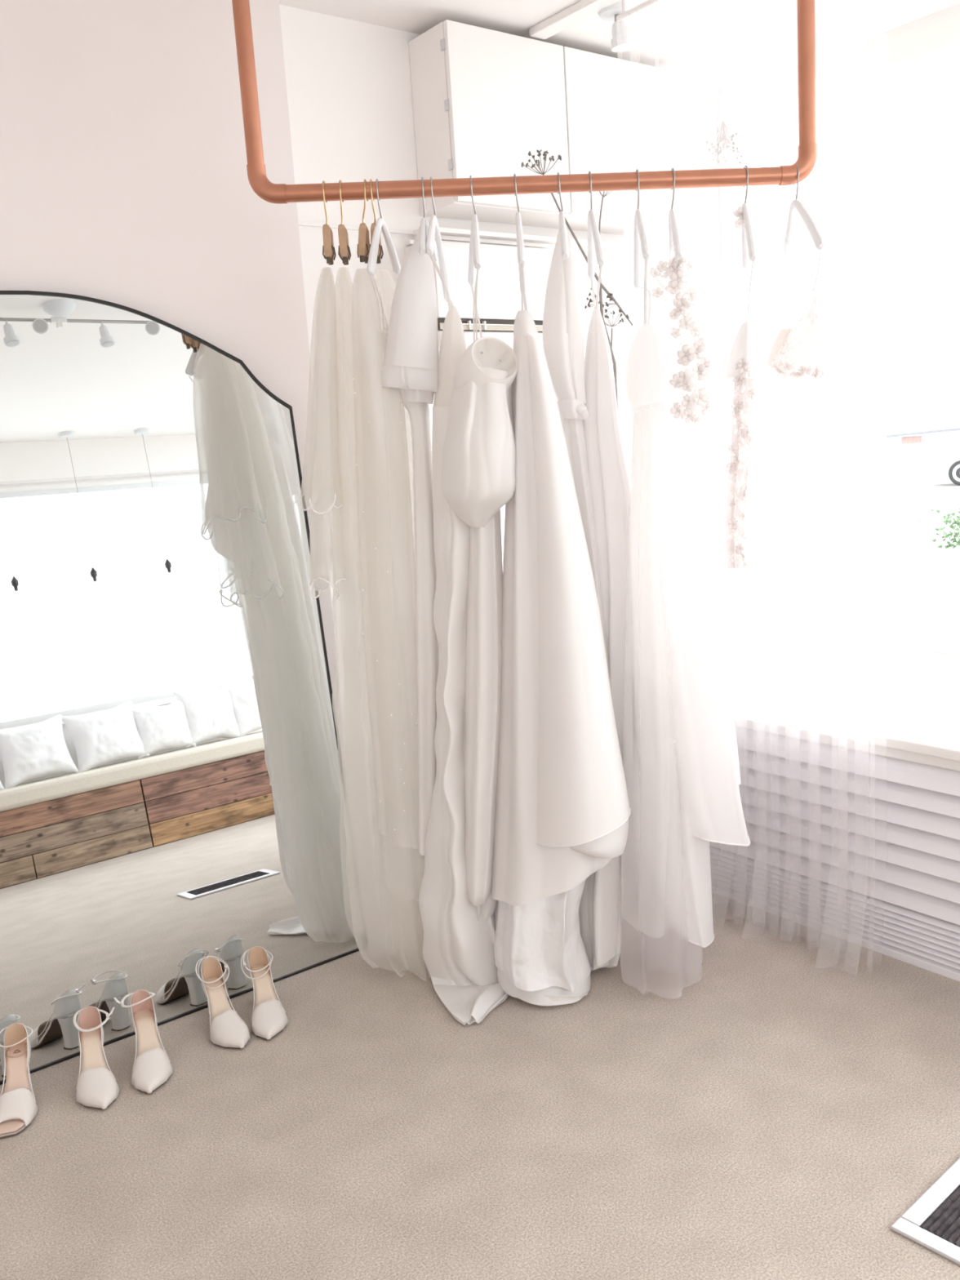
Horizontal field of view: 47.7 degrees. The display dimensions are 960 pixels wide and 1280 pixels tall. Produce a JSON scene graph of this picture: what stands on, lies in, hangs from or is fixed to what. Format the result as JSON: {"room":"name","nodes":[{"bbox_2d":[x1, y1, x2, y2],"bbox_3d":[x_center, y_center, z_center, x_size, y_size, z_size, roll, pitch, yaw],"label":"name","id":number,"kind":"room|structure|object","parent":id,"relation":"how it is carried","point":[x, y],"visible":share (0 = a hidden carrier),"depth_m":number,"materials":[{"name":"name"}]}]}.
{"room":"clothing store","nodes":[
{"label":"clothing store","id":0,"kind":"room"},
{"bbox_2d":[3,1022,31,1063],"bbox_3d":[-1.102,0.959,2.579,0.059,0.076,0.077,-6,10,-16],"label":"insole","id":1,"kind":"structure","parent":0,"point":[28,1046],"depth_m":2.58,"materials":[{"name":"beige leather"}]},
{"bbox_2d":[77,1005,103,1048],"bbox_3d":[-0.949,0.939,2.639,0.059,0.076,0.074,-7,10,-21],"label":"insole","id":2,"kind":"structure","parent":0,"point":[101,1028],"depth_m":2.64,"materials":[{"name":"leather"}]},
{"bbox_2d":[130,989,157,1032],"bbox_3d":[-0.841,0.920,2.706,0.059,0.076,0.076,-7,10,-20],"label":"insole","id":3,"kind":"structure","parent":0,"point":[131,1013],"depth_m":2.70,"materials":[{"name":"leather"}]},
{"bbox_2d":[0,0,351,821],"bbox_3d":[-1.808,-0.236,2.382,3.206,2.730,0.200,-11,12,-36],"label":"wall","id":4,"kind":"structure","parent":0,"point":[124,180],"depth_m":2.87,"materials":[{"name":"paint"}]},
{"bbox_2d":[200,956,226,998],"bbox_3d":[-0.705,0.884,2.857,0.059,0.079,0.076,-9,11,-26],"label":"insole","id":5,"kind":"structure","parent":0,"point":[202,975],"depth_m":2.85,"materials":[{"name":"beige leather"}]},
{"bbox_2d":[247,946,272,984],"bbox_3d":[-0.594,0.869,2.912,0.059,0.076,0.076,-7,10,-18],"label":"insole","id":6,"kind":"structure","parent":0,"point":[248,964],"depth_m":2.91,"materials":[{"name":"beige leather"}]},
{"bbox_2d":[0,862,959,1279],"bbox_3d":[0.588,1.214,1.263,5.250,0.050,5.150,-11,12,-36],"label":"floor","id":7,"kind":"structure","parent":0,"point":[765,1100],"depth_m":2.32,"materials":[{"name":"beige carpet"}]},
{"bbox_2d":[0,1022,37,1138],"bbox_3d":[-1.076,1.007,2.505,0.098,0.149,0.256,-6,10,-16],"label":"shoe","id":8,"kind":"object","parent":7,"relation":"on","point":[18,1105],"visible":1,"depth_m":2.52,"materials":[{"name":"white leather"}]},
{"bbox_2d":[73,1005,119,1109],"bbox_3d":[-0.911,0.985,2.571,0.098,0.149,0.250,-7,10,-16],"label":"shoe","id":9,"kind":"object","parent":7,"relation":"on","point":[97,1087],"visible":1,"depth_m":2.58,"materials":[{"name":"white leather"}]},
{"bbox_2d":[113,989,172,1093],"bbox_3d":[-0.813,0.965,2.631,0.099,0.155,0.260,-9,11,-26],"label":"shoe","id":10,"kind":"object","parent":7,"relation":"on","point":[152,1068],"visible":1,"depth_m":2.64,"materials":[{"name":"white leather"}]},
{"bbox_2d":[0,290,368,1084],"bbox_3d":[-0.994,0.077,2.754,1.355,1.887,0.229,-11,12,-36],"label":"wall mirror","id":11,"kind":"object","parent":7,"relation":"on","point":[173,793],"visible":1,"depth_m":2.84,"materials":[{"name":"black mirror"}]},
{"bbox_2d":[195,955,250,1048],"bbox_3d":[-0.664,0.930,2.791,0.097,0.152,0.266,-9,11,-26],"label":"shoe","id":12,"kind":"object","parent":7,"relation":"on","point":[228,1029],"visible":1,"depth_m":2.80,"materials":[{"name":"white leather"}]},
{"bbox_2d":[240,946,288,1039],"bbox_3d":[-0.564,0.917,2.837,0.097,0.149,0.260,-7,10,-18],"label":"shoe","id":13,"kind":"object","parent":7,"relation":"on","point":[269,1019],"visible":1,"depth_m":2.85,"materials":[{"name":"white leather"}]},
{"bbox_2d":[521,149,638,915],"bbox_3d":[0.324,-0.247,3.131,0.289,2.228,0.104,-4,10,0],"label":"dried flowers","id":14,"kind":"object","parent":7,"relation":"on","point":[609,295],"visible":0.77,"depth_m":3.02,"materials":[{"name":"grey plant"}]},
{"bbox_2d":[890,1157,959,1265],"bbox_3d":[0.960,1.032,2.004,0.410,0.010,0.210,-12,13,-40],"label":"floor vent","id":15,"kind":"object","parent":7,"relation":"on","point":[937,1210],"visible":1,"depth_m":1.96,"materials":[{"name":"metal"}]},
{"bbox_2d":[279,4,730,633],"bbox_3d":[0.245,-0.642,3.967,2.044,2.730,0.100,-11,12,-36],"label":"wall","id":16,"kind":"structure","parent":0,"point":[348,82],"depth_m":3.90,"materials":[{"name":"white paint"}]},
{"bbox_2d":[404,240,554,351],"bbox_3d":[0.049,-1.126,3.588,0.588,0.327,0.167,-11,12,-36],"label":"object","id":17,"kind":"structure","parent":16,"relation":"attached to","point":[499,300],"depth_m":3.49,"materials":[{"name":"white paint"}]},
{"bbox_2d":[412,226,657,258],"bbox_3d":[0.217,-1.365,3.737,1.038,0.030,0.090,-11,12,-36],"label":"trim","id":18,"kind":"structure","parent":16,"relation":"attached to","point":[610,249],"depth_m":3.67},
{"bbox_2d":[408,19,680,235],"bbox_3d":[0.248,-1.681,3.648,0.999,0.518,0.206,-11,12,-36],"label":"upper cabinet","id":19,"kind":"object","parent":16,"relation":"attached to","point":[483,99],"visible":0.94,"depth_m":3.48,"materials":[{"name":"white paint"}]},
{"bbox_2d":[279,0,959,97],"bbox_3d":[0.370,-1.537,0.759,5.350,0.100,5.150,-11,12,-36],"label":"ceiling","id":20,"kind":"structure","parent":0,"point":[759,37],"depth_m":3.48,"materials":[{"name":"white paint"}]},
{"bbox_2d":[231,0,817,204],"bbox_3d":[0.108,-1.421,2.594,1.385,0.715,0.045,-4,10,1],"label":"rail","id":21,"kind":"object","parent":20,"relation":"hanging from","point":[277,193],"visible":0.99,"depth_m":2.63,"materials":[{"name":"orange metal"}]},
{"bbox_2d":[322,180,336,265],"bbox_3d":[-0.377,-1.024,2.667,0.029,0.197,0.073,-4,10,-2],"label":"clothes hanger","id":22,"kind":"object","parent":21,"relation":"hanging from","point":[328,248],"visible":0.91,"depth_m":2.64,"materials":[{"name":"brown wood"}]},
{"bbox_2d":[298,487,351,598],"bbox_3d":[-0.410,-0.525,2.815,0.134,0.835,0.233,-4,10,-2],"label":"veil","id":23,"kind":"object","parent":22,"relation":"hanging from","point":[348,585],"visible":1,"depth_m":2.84,"materials":[{"name":"white fabric"}]},
{"bbox_2d":[337,180,351,265],"bbox_3d":[-0.339,-1.025,2.667,0.029,0.199,0.073,-4,10,-2],"label":"clothes hanger","id":24,"kind":"object","parent":21,"relation":"hanging from","point":[344,251],"visible":0.92,"depth_m":2.64,"materials":[{"name":"brown wood"}]},
{"bbox_2d":[297,220,432,897],"bbox_3d":[-0.320,-0.223,3.512,0.484,2.132,0.018,-11,12,-36],"label":"dress","id":25,"kind":"object","parent":24,"relation":"hanging from","point":[342,313],"depth_m":3.48,"materials":[{"name":"white fabric"}]},
{"bbox_2d":[356,178,369,263],"bbox_3d":[-0.288,-1.027,2.666,0.033,0.196,0.072,-4,10,1],"label":"clothes hanger","id":26,"kind":"object","parent":21,"relation":"hanging from","point":[363,246],"visible":0.88,"depth_m":2.64,"materials":[{"name":"brown wood"}]},
{"bbox_2d":[369,178,383,263],"bbox_3d":[-0.260,-1.028,2.666,0.029,0.198,0.072,-3,10,1],"label":"clothes hanger","id":27,"kind":"object","parent":21,"relation":"hanging from","point":[380,255],"visible":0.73,"depth_m":2.65,"materials":[{"name":"gold metal"}]},
{"bbox_2d":[366,178,400,276],"bbox_3d":[-0.242,-1.006,2.669,0.019,0.242,0.222,-1,10,15],"label":"clothes hanger","id":28,"kind":"object","parent":21,"relation":"hanging from","point":[380,224],"visible":0.94,"depth_m":2.64,"materials":[{"name":"plastic"}]},
{"bbox_2d":[369,275,439,855],"bbox_3d":[-0.162,-0.165,2.837,0.118,1.487,0.249,-4,10,0],"label":"dress","id":29,"kind":"object","parent":28,"relation":"hanging from","point":[427,635],"visible":0.68,"depth_m":2.79,"materials":[{"name":"white fabric"}]},
{"bbox_2d":[418,177,438,261],"bbox_3d":[-0.132,-1.027,2.664,0.023,0.208,0.312,-3,10,5],"label":"clothes hanger","id":30,"kind":"object","parent":21,"relation":"hanging from","point":[423,236],"visible":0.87,"depth_m":2.59,"materials":[{"name":"plastic"}]},
{"bbox_2d":[381,225,439,404],"bbox_3d":[-0.181,-0.811,2.723,0.150,0.432,0.250,-3,10,4],"label":"dress","id":31,"kind":"object","parent":30,"relation":"hanging from","point":[411,360],"visible":0.89,"depth_m":2.63,"materials":[{"name":"white fabric"}]},
{"bbox_2d":[426,176,450,302],"bbox_3d":[-0.107,-0.994,2.671,0.019,0.276,0.315,-3,10,6],"label":"clothes hanger","id":32,"kind":"object","parent":21,"relation":"hanging from","point":[433,229],"visible":0.94,"depth_m":2.69,"materials":[{"name":"plastic"}]},
{"bbox_2d":[416,251,507,1026],"bbox_3d":[-0.070,0.007,2.782,0.266,1.883,0.375,-8,11,-24],"label":"dress","id":33,"kind":"object","parent":32,"relation":"hanging from","point":[457,948],"visible":0.73,"depth_m":2.78,"materials":[{"name":"white fabric"}]},
{"bbox_2d":[467,175,481,285],"bbox_3d":[-0.018,-1.012,2.666,0.025,0.244,0.314,-4,10,-3],"label":"clothes hanger","id":34,"kind":"object","parent":21,"relation":"hanging from","point":[474,255],"visible":0.95,"depth_m":2.62,"materials":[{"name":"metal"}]},
{"bbox_2d":[443,266,517,528],"bbox_3d":[-0.006,-0.575,2.615,0.201,0.613,0.262,-5,10,-9],"label":"puff sleeve","id":35,"kind":"object","parent":34,"relation":"hanging from","point":[480,463],"visible":0.98,"depth_m":2.53,"materials":[{"name":"fabric"}]},
{"bbox_2d":[464,284,502,919],"bbox_3d":[-0.014,0.010,2.825,0.171,1.851,0.307,-6,10,-11],"label":"dress","id":36,"kind":"object","parent":34,"relation":"hanging from","point":[485,568],"visible":0.54,"depth_m":2.72,"materials":[{"name":"white fabric"}]},
{"bbox_2d":[513,173,527,293],"bbox_3d":[0.099,-1.005,2.666,0.020,0.266,0.314,-3,10,3],"label":"clothes hanger","id":37,"kind":"object","parent":21,"relation":"hanging from","point":[519,233],"visible":0.91,"depth_m":2.60,"materials":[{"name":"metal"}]},
{"bbox_2d":[491,263,631,906],"bbox_3d":[0.173,-0.114,2.710,0.350,1.573,0.418,-11,12,-36],"label":"dress","id":38,"kind":"object","parent":37,"relation":"hanging from","point":[562,806],"visible":0.98,"depth_m":2.60,"materials":[{"name":"white fabric"}]},
{"bbox_2d":[556,172,568,259],"bbox_3d":[0.203,-1.027,2.661,0.019,0.229,0.313,-3,10,5],"label":"clothes hanger","id":39,"kind":"object","parent":21,"relation":"hanging from","point":[563,234],"visible":0.87,"depth_m":2.57,"materials":[{"name":"metal"}]},
{"bbox_2d":[492,226,609,1005],"bbox_3d":[0.178,-0.049,2.804,0.461,1.956,0.315,-11,12,-36],"label":"dress","id":40,"kind":"object","parent":39,"relation":"hanging from","point":[540,957],"visible":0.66,"depth_m":2.76,"materials":[{"name":"white fabric"}]},
{"bbox_2d":[587,170,604,278],"bbox_3d":[0.278,-1.020,2.662,0.022,0.246,0.314,-3,10,2],"label":"clothes hanger","id":41,"kind":"object","parent":21,"relation":"hanging from","point":[593,235],"visible":0.92,"depth_m":2.63,"materials":[{"name":"plastic"}]},
{"bbox_2d":[578,262,636,970],"bbox_3d":[0.296,-0.017,2.884,0.241,1.850,0.347,0,10,19],"label":"dress","id":42,"kind":"object","parent":41,"relation":"hanging from","point":[602,908],"visible":0.57,"depth_m":2.79,"materials":[{"name":"white fabric"}]},
{"bbox_2d":[633,168,650,288],"bbox_3d":[0.391,-1.017,2.662,0.021,0.259,0.314,-3,10,4],"label":"clothes hanger","id":43,"kind":"object","parent":21,"relation":"hanging from","point":[640,233],"visible":0.89,"depth_m":2.67,"materials":[{"name":"plastic"}]},
{"bbox_2d":[625,256,750,947],"bbox_3d":[0.490,-0.013,2.808,0.405,1.842,0.341,-8,11,-22],"label":"dress","id":44,"kind":"object","parent":43,"relation":"hanging from","point":[685,735],"visible":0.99,"depth_m":2.72,"materials":[{"name":"white fabric"}]},
{"bbox_2d":[668,168,683,259],"bbox_3d":[0.475,-1.030,2.658,0.023,0.237,0.315,-2,10,8],"label":"clothes hanger","id":45,"kind":"object","parent":21,"relation":"hanging from","point":[674,238],"visible":0.83,"depth_m":2.59,"materials":[{"name":"plastic"}]},
{"bbox_2d":[649,244,714,425],"bbox_3d":[0.491,-0.743,2.648,0.170,0.437,0.189,-11,12,-36],"label":"lace sleeve","id":46,"kind":"object","parent":45,"relation":"hanging from","point":[677,319],"visible":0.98,"depth_m":2.59,"materials":[{"name":"white fabric"}]},
{"bbox_2d":[649,266,661,277],"bbox_3d":[0.419,-0.880,2.599,0.028,0.026,0.013,-7,10,-18],"label":"flower","id":47,"kind":"object","parent":46,"relation":"on","point":[655,273],"depth_m":2.60,"materials":[{"name":"white fabric"}]},
{"bbox_2d":[651,286,662,297],"bbox_3d":[0.426,-0.835,2.607,0.027,0.027,0.012,0,10,19],"label":"flower","id":48,"kind":"object","parent":46,"relation":"on","point":[656,292],"depth_m":2.61,"materials":[{"name":"white fabric"}]},
{"bbox_2d":[657,260,667,272],"bbox_3d":[0.436,-0.894,2.598,0.028,0.029,0.008,-5,10,-7],"label":"flower","id":49,"kind":"object","parent":46,"relation":"on","point":[661,267],"depth_m":2.60,"materials":[{"name":"white fabric"}]},
{"bbox_2d":[666,280,678,294],"bbox_3d":[0.459,-0.836,2.574,0.036,0.034,0.017,-5,10,-9],"label":"flower","id":50,"kind":"object","parent":46,"relation":"on","point":[672,287],"depth_m":2.57,"materials":[{"name":"white fabric"}]},
{"bbox_2d":[666,261,684,278],"bbox_3d":[0.463,-0.876,2.574,0.043,0.042,0.011,1,11,25],"label":"flower","id":51,"kind":"object","parent":46,"relation":"on","point":[675,269],"depth_m":2.57,"materials":[{"name":"white fabric"}]},
{"bbox_2d":[669,373,682,388],"bbox_3d":[0.474,-0.620,2.599,0.038,0.035,0.022,-4,10,0],"label":"flower","id":52,"kind":"object","parent":46,"relation":"on","point":[676,381],"depth_m":2.60,"materials":[{"name":"white fabric"}]},
{"bbox_2d":[671,327,680,337],"bbox_3d":[0.464,-0.728,2.571,0.024,0.025,0.007,0,10,22],"label":"flower","id":53,"kind":"object","parent":46,"relation":"on","point":[675,332],"depth_m":2.57,"materials":[{"name":"white fabric"}]},
{"bbox_2d":[670,402,684,418],"bbox_3d":[0.480,-0.557,2.632,0.038,0.040,0.011,-2,10,9],"label":"flower","id":54,"kind":"object","parent":46,"relation":"on","point":[677,409],"depth_m":2.63,"materials":[{"name":"white fabric"}]},
{"bbox_2d":[669,269,688,289],"bbox_3d":[0.471,-0.851,2.563,0.044,0.046,0.013,-1,10,13],"label":"flower","id":55,"kind":"object","parent":46,"relation":"on","point":[677,281],"depth_m":2.57,"materials":[{"name":"white fabric"}]},
{"bbox_2d":[674,304,684,315],"bbox_3d":[0.471,-0.777,2.559,0.025,0.025,0.008,-1,10,17],"label":"flower","id":56,"kind":"object","parent":46,"relation":"on","point":[679,309],"depth_m":2.56,"materials":[{"name":"white fabric"}]},
{"bbox_2d":[673,257,685,267],"bbox_3d":[0.472,-0.894,2.569,0.030,0.029,0.013,-3,10,5],"label":"flower","id":57,"kind":"object","parent":46,"relation":"on","point":[681,263],"depth_m":2.57,"materials":[{"name":"white fabric"}]},
{"bbox_2d":[673,292,691,307],"bbox_3d":[0.477,-0.799,2.560,0.043,0.043,0.011,-4,10,-1],"label":"flower","id":58,"kind":"object","parent":46,"relation":"on","point":[680,299],"depth_m":2.56,"materials":[{"name":"white fabric"}]},
{"bbox_2d":[676,297,690,313],"bbox_3d":[0.479,-0.788,2.559,0.035,0.036,0.011,-5,10,-9],"label":"flower","id":59,"kind":"object","parent":46,"relation":"on","point":[683,305],"depth_m":2.56,"materials":[{"name":"pink fabric"}]},
{"bbox_2d":[676,355,692,366],"bbox_3d":[0.485,-0.665,2.565,0.038,0.037,0.014,0,10,22],"label":"flower","id":60,"kind":"object","parent":46,"relation":"on","point":[684,361],"depth_m":2.56,"materials":[{"name":"pink fabric"}]},
{"bbox_2d":[677,370,693,385],"bbox_3d":[0.488,-0.625,2.581,0.037,0.036,0.011,-4,10,-4],"label":"flower","id":61,"kind":"object","parent":46,"relation":"on","point":[686,378],"depth_m":2.58,"materials":[{"name":"pink fabric"}]},
{"bbox_2d":[679,316,692,329],"bbox_3d":[0.485,-0.747,2.560,0.030,0.031,0.009,-1,10,15],"label":"flower","id":62,"kind":"object","parent":46,"relation":"on","point":[686,322],"depth_m":2.56,"materials":[{"name":"pink fabric"}]},
{"bbox_2d":[677,344,696,363],"bbox_3d":[0.487,-0.675,2.557,0.044,0.043,0.015,-3,10,4],"label":"flower","id":63,"kind":"object","parent":46,"relation":"on","point":[686,355],"depth_m":2.56,"materials":[{"name":"pink fabric"}]},
{"bbox_2d":[680,408,694,422],"bbox_3d":[0.501,-0.540,2.613,0.034,0.034,0.009,0,10,20],"label":"flower","id":64,"kind":"object","parent":46,"relation":"on","point":[688,415],"depth_m":2.61,"materials":[{"name":"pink fabric"}]},
{"bbox_2d":[681,394,697,409],"bbox_3d":[0.499,-0.568,2.590,0.038,0.037,0.011,-3,10,1],"label":"flower","id":65,"kind":"object","parent":46,"relation":"on","point":[689,402],"depth_m":2.59,"materials":[{"name":"pink fabric"}]},
{"bbox_2d":[683,311,696,326],"bbox_3d":[0.494,-0.759,2.572,0.035,0.035,0.011,-4,10,0],"label":"flower","id":66,"kind":"object","parent":46,"relation":"on","point":[689,320],"depth_m":2.57,"materials":[{"name":"pink fabric"}]},
{"bbox_2d":[685,260,696,273],"bbox_3d":[0.504,-0.893,2.596,0.027,0.028,0.011,-4,10,-2],"label":"flower","id":67,"kind":"object","parent":46,"relation":"on","point":[690,266],"depth_m":2.60,"materials":[{"name":"pink fabric"}]},
{"bbox_2d":[687,295,698,306],"bbox_3d":[0.506,-0.819,2.607,0.038,0.037,0.014,-5,10,-9],"label":"flower","id":68,"kind":"object","parent":46,"relation":"on","point":[693,299],"depth_m":2.61,"materials":[{"name":"pink fabric"}]},
{"bbox_2d":[688,287,697,301],"bbox_3d":[0.504,-0.826,2.596,0.033,0.033,0.010,-5,10,-7],"label":"flower","id":69,"kind":"object","parent":46,"relation":"on","point":[693,295],"depth_m":2.60,"materials":[{"name":"pink fabric"}]},
{"bbox_2d":[688,322,702,336],"bbox_3d":[0.514,-0.741,2.586,0.035,0.034,0.012,-7,10,-19],"label":"flower","id":70,"kind":"object","parent":46,"relation":"on","point":[693,326],"depth_m":2.59,"materials":[{"name":"pink fabric"}]},
{"bbox_2d":[691,415,702,425],"bbox_3d":[0.522,-0.530,2.614,0.026,0.027,0.007,1,11,24],"label":"flower","id":71,"kind":"object","parent":46,"relation":"on","point":[695,419],"depth_m":2.61,"materials":[{"name":"white fabric"}]},
{"bbox_2d":[688,342,705,359],"bbox_3d":[0.516,-0.687,2.582,0.038,0.041,0.021,-11,12,-36],"label":"flower","id":72,"kind":"object","parent":46,"relation":"on","point":[695,349],"depth_m":2.58,"materials":[{"name":"white fabric"}]},
{"bbox_2d":[691,364,708,380],"bbox_3d":[0.523,-0.637,2.583,0.040,0.040,0.017,-3,10,5],"label":"flower","id":73,"kind":"object","parent":46,"relation":"on","point":[699,373],"depth_m":2.58,"materials":[{"name":"white fabric"}]},
{"bbox_2d":[693,387,709,405],"bbox_3d":[0.526,-0.581,2.592,0.045,0.043,0.015,-7,10,-19],"label":"flower","id":74,"kind":"object","parent":46,"relation":"on","point":[700,398],"depth_m":2.59,"materials":[{"name":"white fabric"}]},
{"bbox_2d":[702,356,711,372],"bbox_3d":[0.544,-0.665,2.624,0.040,0.038,0.016,-11,12,-36],"label":"flower","id":75,"kind":"object","parent":46,"relation":"on","point":[707,363],"depth_m":2.63,"materials":[{"name":"white fabric"}]},
{"bbox_2d":[699,400,714,414],"bbox_3d":[0.549,-0.565,2.628,0.039,0.040,0.010,-6,10,-11],"label":"flower","id":76,"kind":"object","parent":46,"relation":"on","point":[706,407],"depth_m":2.63,"materials":[{"name":"white fabric"}]},
{"bbox_2d":[741,164,756,268],"bbox_3d":[0.654,-1.031,2.657,0.025,0.247,0.318,-2,10,11],"label":"clothes hanger","id":77,"kind":"object","parent":21,"relation":"hanging from","point":[748,247],"visible":0.87,"depth_m":2.60,"materials":[{"name":"plastic"}]},
{"bbox_2d":[721,205,757,570],"bbox_3d":[0.640,-0.613,2.677,0.092,0.877,0.182,-1,10,17],"label":"lace bodice","id":78,"kind":"object","parent":77,"relation":"hanging from","point":[740,369],"visible":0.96,"depth_m":2.64,"materials":[{"name":"white fabric"}]},
{"bbox_2d":[724,462,734,472],"bbox_3d":[0.616,-0.421,2.657,0.030,0.029,0.013,-4,10,0],"label":"flower","id":79,"kind":"object","parent":78,"relation":"on","point":[730,466],"depth_m":2.66,"materials":[{"name":"white fabric"}]},
{"bbox_2d":[727,517,739,529],"bbox_3d":[0.623,-0.286,2.667,0.030,0.030,0.010,1,11,27],"label":"flower","id":80,"kind":"object","parent":78,"relation":"on","point":[733,524],"depth_m":2.67,"materials":[{"name":"white fabric"}]},
{"bbox_2d":[731,399,743,411],"bbox_3d":[0.622,-0.567,2.623,0.031,0.030,0.011,-2,10,9],"label":"flower","id":81,"kind":"object","parent":78,"relation":"on","point":[737,405],"depth_m":2.62,"materials":[{"name":"white fabric"}]},
{"bbox_2d":[732,374,743,386],"bbox_3d":[0.622,-0.626,2.616,0.026,0.025,0.010,-3,10,7],"label":"flower","id":82,"kind":"object","parent":78,"relation":"on","point":[738,380],"depth_m":2.62,"materials":[{"name":"white fabric"}]},
{"bbox_2d":[733,217,744,228],"bbox_3d":[0.627,-1.008,2.627,0.024,0.024,0.007,-3,10,3],"label":"flower","id":83,"kind":"object","parent":78,"relation":"on","point":[740,223],"depth_m":2.63,"materials":[{"name":"pink fabric"}]},
{"bbox_2d":[735,542,748,555],"bbox_3d":[0.645,-0.224,2.674,0.031,0.031,0.012,-1,10,13],"label":"flower","id":84,"kind":"object","parent":78,"relation":"on","point":[740,548],"depth_m":2.68,"materials":[{"name":"white fabric"}]},
{"bbox_2d":[737,356,749,368],"bbox_3d":[0.632,-0.666,2.606,0.027,0.027,0.011,-1,10,17],"label":"flower","id":85,"kind":"object","parent":78,"relation":"on","point":[743,362],"depth_m":2.61,"materials":[{"name":"white fabric"}]},
{"bbox_2d":[739,558,751,570],"bbox_3d":[0.660,-0.188,2.703,0.031,0.031,0.010,1,11,25],"label":"flower","id":86,"kind":"object","parent":78,"relation":"on","point":[744,563],"depth_m":2.70,"materials":[{"name":"white fabric"}]},
{"bbox_2d":[739,364,752,377],"bbox_3d":[0.638,-0.644,2.602,0.031,0.030,0.012,-7,10,-18],"label":"flower","id":87,"kind":"object","parent":78,"relation":"on","point":[745,371],"depth_m":2.61,"materials":[{"name":"white fabric"}]},
{"bbox_2d":[738,213,754,222],"bbox_3d":[0.644,-1.021,2.623,0.040,0.034,0.024,-6,10,-12],"label":"flower","id":88,"kind":"object","parent":78,"relation":"on","point":[740,215],"depth_m":2.62,"materials":[{"name":"white fabric"}]},
{"bbox_2d":[743,426,753,438],"bbox_3d":[0.647,-0.504,2.628,0.030,0.029,0.011,-1,10,16],"label":"flower","id":89,"kind":"object","parent":78,"relation":"on","point":[748,430],"depth_m":2.63,"materials":[{"name":"white fabric"}]},
{"bbox_2d":[782,164,824,254],"bbox_3d":[0.781,-1.045,2.652,0.034,0.227,0.313,-3,10,1],"label":"clothes hanger","id":90,"kind":"object","parent":21,"relation":"hanging from","point":[818,240],"visible":0.93,"depth_m":2.61,"materials":[{"name":"plastic"}]},
{"bbox_2d":[765,246,831,400],"bbox_3d":[0.783,-0.765,2.670,0.139,0.342,0.215,-11,12,-36],"label":"camisole","id":91,"kind":"object","parent":90,"relation":"hanging from","point":[784,357],"visible":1,"depth_m":2.63,"materials":[{"name":"white fabric"}]},
{"bbox_2d":[528,0,620,39],"bbox_3d":[0.936,-1.802,2.457,0.065,0.025,2.500,-11,12,-36],"label":"trim","id":92,"kind":"structure","parent":20,"relation":"attached to","point":[581,10],"depth_m":3.31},
{"bbox_2d":[597,0,635,52],"bbox_3d":[0.416,-1.856,3.281,0.116,0.131,0.116,-11,12,-36],"label":"ceiling spotlight","id":93,"kind":"object","parent":20,"relation":"attached to","point":[622,40],"visible":0.88,"depth_m":3.26,"materials":[{"name":"white metal"}]},
{"bbox_2d":[616,0,661,21],"bbox_3d":[0.748,-1.778,2.650,0.016,0.113,1.169,-11,12,-36],"label":"rail","id":94,"kind":"object","parent":20,"relation":"hanging from","point":[624,14],"visible":1,"depth_m":3.07,"materials":[{"name":"white metal"}]},
{"bbox_2d":[706,20,742,164],"bbox_3d":[0.783,-1.764,3.502,0.114,0.433,0.113,-2,10,11],"label":"bouquet","id":95,"kind":"object","parent":20,"relation":"hanging from","point":[722,115],"visible":1,"depth_m":3.50,"materials":[{"name":"white plant"}]},
{"bbox_2d":[737,726,957,771],"bbox_3d":[1.353,0.461,3.463,1.015,0.590,2.250,-11,12,-36],"label":"wall","id":96,"kind":"structure","parent":0,"point":[738,726],"depth_m":2.99,"materials":[{"name":"white paint"}]},
{"bbox_2d":[627,726,959,982],"bbox_3d":[0.945,0.563,3.139,0.031,0.553,2.190,-11,12,-36],"label":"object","id":97,"kind":"object","parent":96,"relation":"attached to","point":[860,848],"visible":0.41,"depth_m":3.02,"materials":[{"name":"white metal"}]},
{"bbox_2d":[712,630,959,771],"bbox_3d":[1.320,0.177,3.391,1.065,0.062,2.270,-11,12,-36],"label":"window sill","id":98,"kind":"structure","parent":96,"relation":"attached to","point":[898,704],"depth_m":3.34,"materials":[{"name":"white"}]},
{"bbox_2d":[715,4,959,656],"bbox_3d":[2.467,-0.552,2.611,0.060,2.730,4.750,-11,12,-36],"label":"window","id":99,"kind":"structure","parent":96,"relation":"in","point":[936,33],"depth_m":4.08,"materials":[{"name":"white wood"}]},
{"label":"outside","id":100,"kind":"structure","parent":0,"visible":0},
{"bbox_2d":[748,455,959,646],"bbox_3d":[16.288,-4.609,30.875,56.380,0.200,90.000,-11,12,-36],"label":"street","id":101,"kind":"structure","parent":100,"point":[835,547],"depth_m":14.72,"materials":[{"name":"white"}]},
{"bbox_2d":[847,370,959,474],"bbox_3d":[21.209,-8.514,39.256,14.401,4.022,7.425,1,11,24],"label":"house","id":102,"kind":"structure","parent":101,"relation":"on","point":[898,425],"depth_m":39.01,"materials":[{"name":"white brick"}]},
{"bbox_2d":[919,507,959,548],"bbox_3d":[6.387,-1.490,14.223,0.945,0.574,0.928,-11,12,-36],"label":"shrub","id":103,"kind":"object","parent":101,"relation":"on","point":[953,540],"visible":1,"depth_m":14.21,"materials":[{"name":"green plant"}]},
{"bbox_2d":[924,443,959,485],"bbox_3d":[14.005,-4.871,28.369,4.344,1.448,1.750,1,11,24],"label":"parked car","id":104,"kind":"object","parent":101,"relation":"on","point":[946,462],"visible":1,"depth_m":28.35,"materials":[{"name":"white paint"}]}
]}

